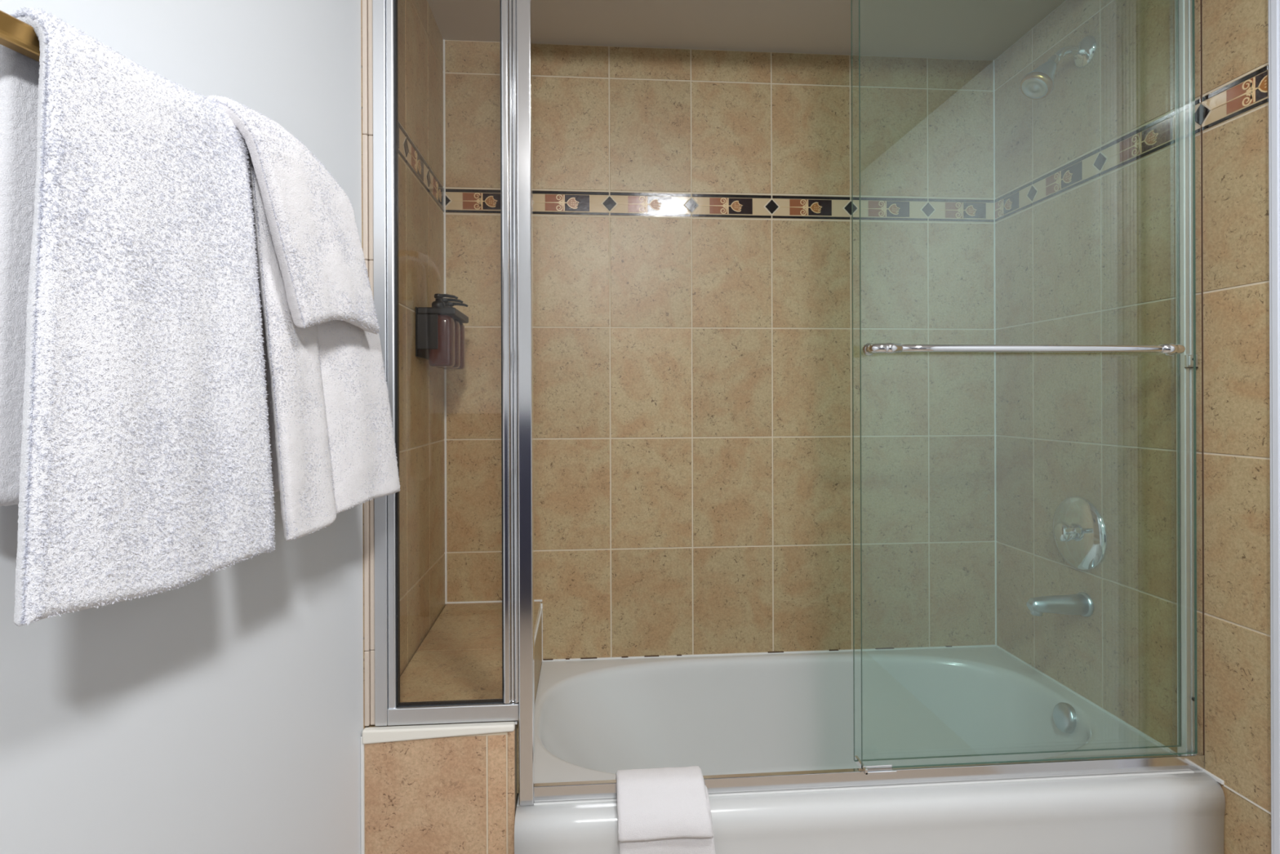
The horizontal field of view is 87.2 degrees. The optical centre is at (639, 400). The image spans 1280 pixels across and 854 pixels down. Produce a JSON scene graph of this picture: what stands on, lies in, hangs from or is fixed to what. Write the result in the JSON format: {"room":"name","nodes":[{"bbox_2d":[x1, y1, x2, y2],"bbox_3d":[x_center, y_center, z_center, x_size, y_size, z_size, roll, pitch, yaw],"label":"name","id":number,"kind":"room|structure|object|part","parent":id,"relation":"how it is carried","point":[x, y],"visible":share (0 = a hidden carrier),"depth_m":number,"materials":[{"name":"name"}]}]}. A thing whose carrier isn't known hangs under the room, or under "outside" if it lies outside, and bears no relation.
{"room":"bathroom","nodes":[
{"label":"bathroom","id":0,"kind":"room"},
{"bbox_2d":[0,0,363,853],"bbox_3d":[-0.872,-0.109,-0.175,0.100,2.600,3.000,0,0,11],"label":"wall","id":1,"kind":"structure","parent":0,"point":[221,712],"depth_m":0.95,"materials":[{"name":"white paint"}]},
{"bbox_2d":[0,9,39,62],"bbox_3d":[-0.590,-0.337,0.727,0.104,0.058,0.626,0,0,11],"label":"towel bar","id":2,"kind":"object","parent":1,"relation":"attached to","point":[16,35],"visible":0.02,"depth_m":0.62,"materials":[{"name":"gold metal"}]},
{"bbox_2d":[0,6,275,626],"bbox_3d":[-0.550,-0.081,0.755,0.097,0.582,0.307,0,0,12],"label":"bath towel","id":3,"kind":"object","parent":2,"relation":"hanging from","point":[135,459],"visible":1,"depth_m":0.68,"materials":[{"name":"white fabric"}]},
{"bbox_2d":[245,146,400,541],"bbox_3d":[-0.498,-0.078,1.039,0.092,0.546,0.347,0,0,12],"label":"bath towel","id":4,"kind":"object","parent":2,"relation":"hanging from","point":[332,445],"visible":0.52,"depth_m":0.99,"materials":[{"name":"white fabric"}]},
{"bbox_2d":[204,94,380,333],"bbox_3d":[-0.502,-0.239,0.962,0.138,0.282,0.284,0,0,10],"label":"washcloth","id":5,"kind":"object","parent":4,"relation":"on","point":[313,230],"visible":0.71,"depth_m":0.91,"materials":[{"name":"white fabric"}]},
{"bbox_2d":[360,0,444,728],"bbox_3d":[-0.603,-0.110,1.700,0.121,2.600,0.835,0,0,-4],"label":"wall","id":6,"kind":"structure","parent":0,"point":[420,39],"depth_m":1.67,"materials":[{"name":"beige tile"}]},
{"bbox_3d":[-0.529,-0.655,1.302,0.009,0.289,0.030,0,0,-4],"label":"edge trim","id":7,"kind":"part","parent":6,"relation":"part of","materials":[{"name":"beige"}]},
{"bbox_3d":[-0.528,-0.390,1.302,0.009,0.239,0.030,0,0,-4],"label":"edge trim","id":8,"kind":"part","parent":6,"relation":"part of","materials":[{"name":"beige"}]},
{"bbox_3d":[-0.527,-0.070,1.302,0.009,0.399,0.030,0,0,-4],"label":"edge trim","id":9,"kind":"part","parent":6,"relation":"part of","materials":[{"name":"beige"}]},
{"bbox_3d":[-0.525,0.305,1.302,0.009,0.349,0.030,0,0,-4],"label":"edge trim","id":10,"kind":"part","parent":6,"relation":"part of","materials":[{"name":"beige tile"}]},
{"bbox_3d":[-0.525,0.552,1.302,0.009,0.143,0.030,0,0,-4],"label":"edge trim","id":11,"kind":"part","parent":6,"relation":"part of","materials":[{"name":"beige tile"}]},
{"bbox_3d":[-0.519,-0.655,1.305,0.010,0.289,0.026,0,0,-4],"label":"edge trim","id":12,"kind":"part","parent":6,"relation":"part of","materials":[{"name":"beige"}]},
{"bbox_3d":[-0.518,-0.390,1.305,0.010,0.239,0.026,0,0,-4],"label":"edge trim","id":13,"kind":"part","parent":6,"relation":"part of","materials":[{"name":"beige"}]},
{"bbox_3d":[-0.517,-0.070,1.305,0.010,0.399,0.026,0,0,-4],"label":"edge trim","id":14,"kind":"part","parent":6,"relation":"part of","materials":[{"name":"beige"}]},
{"bbox_3d":[-0.516,0.305,1.305,0.010,0.349,0.026,0,0,-4],"label":"edge trim","id":15,"kind":"part","parent":6,"relation":"part of","materials":[{"name":"beige"}]},
{"bbox_3d":[-0.515,0.552,1.305,0.010,0.143,0.026,0,0,-4],"label":"edge trim","id":16,"kind":"part","parent":6,"relation":"part of","materials":[{"name":"beige tile"}]},
{"bbox_2d":[415,306,468,359],"bbox_3d":[-0.518,-0.172,1.774,0.098,0.124,0.196,0,0,-4],"label":"bracket","id":17,"kind":"object","parent":6,"relation":"attached to","point":[426,317],"visible":0.94,"depth_m":1.68,"materials":[{"name":"black plastic"}]},
{"bbox_3d":[-0.565,-0.172,1.772,0.003,0.124,0.193,0,0,-4],"label":"plate","id":18,"kind":"part","parent":17,"relation":"part of","materials":[{"name":"black plastic"}]},
{"bbox_3d":[-0.530,-0.172,1.677,0.052,0.088,0.003,0,0,-4],"label":"plate","id":19,"kind":"part","parent":17,"relation":"part of","materials":[{"name":"black plastic"}]},
{"bbox_2d":[428,293,457,367],"bbox_3d":[-0.498,-0.178,1.708,0.072,0.185,0.057,0,0,-4],"label":"pump bottle","id":20,"kind":"object","parent":17,"relation":"in","point":[444,356],"visible":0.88,"depth_m":1.68,"materials":[{"name":"red plastic"}]},
{"bbox_2d":[437,297,463,368],"bbox_3d":[-0.503,-0.178,1.779,0.072,0.185,0.057,0,0,-4],"label":"pump bottle","id":21,"kind":"object","parent":17,"relation":"in","point":[457,330],"visible":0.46,"depth_m":1.77,"materials":[{"name":"red plastic"}]},
{"bbox_2d":[442,302,467,369],"bbox_3d":[-0.509,-0.178,1.851,0.072,0.185,0.057,0,0,-4],"label":"pump bottle","id":22,"kind":"object","parent":17,"relation":"in","point":[462,365],"visible":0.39,"depth_m":1.84,"materials":[{"name":"red plastic"}]},
{"bbox_2d":[360,600,542,853],"bbox_3d":[-0.412,0.899,1.657,0.293,0.582,0.748,0,0,-4],"label":"wall ledge","id":23,"kind":"object","parent":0,"point":[453,788],"visible":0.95,"depth_m":1.29,"materials":[{"name":"beige tile"}]},
{"bbox_3d":[-0.526,0.914,1.278,0.006,0.552,0.004,0,0,-4],"label":"edge trim","id":24,"kind":"part","parent":23,"relation":"part of","materials":[{"name":"white plastic"}]},
{"bbox_3d":[-0.385,0.638,1.293,0.286,0.026,0.018,0,0,-4],"label":"cap trim","id":25,"kind":"part","parent":23,"relation":"part of","materials":[{"name":"white stone"}]},
{"bbox_2d":[372,0,519,725],"bbox_3d":[-0.376,-0.206,1.315,0.272,1.660,0.030,0,0,-4],"label":"fixed glass panel","id":26,"kind":"object","parent":23,"relation":"on","point":[388,709],"visible":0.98,"depth_m":1.30,"materials":[{"name":"bronze-tinted glass"},{"name":"satin aluminium"},{"name":"polished aluminium"}]},
{"bbox_3d":[-0.362,0.608,1.315,0.249,0.032,0.030,0,0,-4],"label":"rail","id":27,"kind":"part","parent":26,"relation":"part of","materials":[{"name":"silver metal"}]},
{"bbox_3d":[-0.249,0.913,1.304,0.014,0.552,0.012,0,0,-4],"label":"edge trim","id":28,"kind":"part","parent":23,"relation":"part of","materials":[{"name":"beige tile"}]},
{"bbox_3d":[-0.272,0.714,1.694,0.003,0.149,0.693,0,0,-4],"label":"trim","id":29,"kind":"part","parent":23,"relation":"part of","materials":[{"name":"beige tile"}]},
{"bbox_2d":[443,39,996,664],"bbox_3d":[0.271,-0.113,2.132,1.930,2.600,0.106,0,0,-4],"label":"wall","id":30,"kind":"structure","parent":0,"point":[692,248],"depth_m":2.09,"materials":[{"name":"beige tile"}]},
{"bbox_2d":[426,0,1065,60],"bbox_3d":[-0.155,-1.248,0.448,3.030,0.327,3.400,0,0,-4],"label":"ceiling","id":31,"kind":"structure","parent":0,"point":[966,29],"depth_m":1.94,"materials":[{"name":"grey paint"}]},
{"bbox_2d":[994,0,1271,853],"bbox_3d":[1.214,-0.116,1.770,0.106,2.600,0.974,0,0,-4],"label":"wall","id":32,"kind":"structure","parent":0,"point":[1085,171],"depth_m":1.58,"materials":[{"name":"beige tile"}]},
{"bbox_2d":[516,0,1204,805],"bbox_3d":[0.469,-0.149,1.381,1.450,1.872,0.054,0,0,-4],"label":"shower door frame","id":33,"kind":"object","parent":32,"relation":"attached to","point":[531,793],"visible":1,"depth_m":1.37,"materials":[{"name":"silver metal"}]},
{"bbox_3d":[-0.226,-0.123,1.325,0.028,1.825,0.034,0,0,-4],"label":"post","id":34,"kind":"part","parent":33,"relation":"part of","materials":[{"name":"silver metal"}]},
{"bbox_3d":[1.178,-0.082,1.436,0.023,0.026,0.010,0,0,-4],"label":"screw plate","id":35,"kind":"part","parent":33,"relation":"part of","materials":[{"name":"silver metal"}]},
{"bbox_2d":[850,0,1197,770],"bbox_3d":[0.810,-0.142,1.389,0.732,1.784,0.081,0,0,-4],"label":"door","id":36,"kind":"structure","parent":32,"relation":"in","point":[868,348],"depth_m":1.40,"materials":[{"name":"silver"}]},
{"bbox_2d":[1020,35,1096,99],"bbox_3d":[1.075,-0.862,1.734,0.192,0.172,0.077,0,0,-13],"label":"shower fixture","id":37,"kind":"object","parent":32,"relation":"attached to","point":[1037,84],"visible":1,"depth_m":1.72,"materials":[{"name":"silver metal"}]},
{"bbox_3d":[1.111,-0.896,1.745,0.106,0.053,0.025,0,0,-13],"label":"arm","id":38,"kind":"part","parent":37,"relation":"part of","materials":[{"name":"silver metal"}]},
{"bbox_2d":[1026,591,1093,616],"bbox_3d":[1.089,0.534,1.757,0.156,0.062,0.062,0,0,-4],"label":"tub spout","id":39,"kind":"object","parent":32,"relation":"attached to","point":[1081,603],"visible":1,"depth_m":1.74,"materials":[{"name":"silver metal"}]},
{"bbox_2d":[1052,496,1107,570],"bbox_3d":[1.134,0.351,1.781,0.061,0.194,0.194,0,0,-4],"label":"shower valve","id":40,"kind":"object","parent":32,"relation":"attached to","point":[1079,531],"visible":1,"depth_m":1.75,"materials":[{"name":"silver metal"}]},
{"bbox_3d":[1.119,0.348,1.780,0.031,0.052,0.052,0,0,-4],"label":"knob","id":41,"kind":"part","parent":40,"relation":"part of","materials":[{"name":"silver metal"}]},
{"bbox_3d":[1.138,0.348,1.781,0.014,0.042,0.042,0,0,-4],"label":"stem","id":42,"kind":"part","parent":40,"relation":"part of","materials":[{"name":"silver metal"}]},
{"bbox_3d":[1.121,0.341,1.750,0.018,0.031,0.064,0,0,-4],"label":"lever","id":43,"kind":"part","parent":40,"relation":"part of","materials":[{"name":"silver metal"}]},
{"bbox_3d":[-0.146,1.239,0.448,3.030,0.100,3.400,0,0,-4],"label":"floor","id":44,"kind":"structure","parent":0,"visible":0},
{"bbox_2d":[514,646,1225,853],"bbox_3d":[0.451,0.986,1.706,1.437,0.400,0.776,0,0,-4],"label":"bathtub","id":45,"kind":"object","parent":44,"relation":"on","point":[595,719],"visible":0.75,"depth_m":1.85,"materials":[{"name":"white ceramic"}]},
{"bbox_2d":[615,765,715,853],"bbox_3d":[0.056,0.905,1.321,0.205,0.328,0.121,0,0,-4],"label":"towel","id":46,"kind":"object","parent":45,"relation":"on","point":[661,810],"visible":1,"depth_m":1.28,"materials":[{"name":"white fabric"}]},
{"bbox_3d":[1.097,0.819,1.738,0.029,0.073,0.072,0,0,-4],"label":"overflow plate","id":47,"kind":"part","parent":45,"relation":"part of","materials":[{"name":"silver metal"}]},
{"bbox_3d":[1.347,-0.116,0.075,0.100,2.600,2.426,0,0,-4],"label":"wall","id":48,"kind":"structure","parent":0,"visible":0},
{"bbox_2d":[1268,0,1279,853],"bbox_3d":[1.200,-0.116,1.235,0.014,2.600,0.082,0,0,-4],"label":"trim","id":49,"kind":"structure","parent":48,"relation":"attached to","point":[1273,5],"depth_m":1.26,"materials":[{"name":"white"}]}
]}

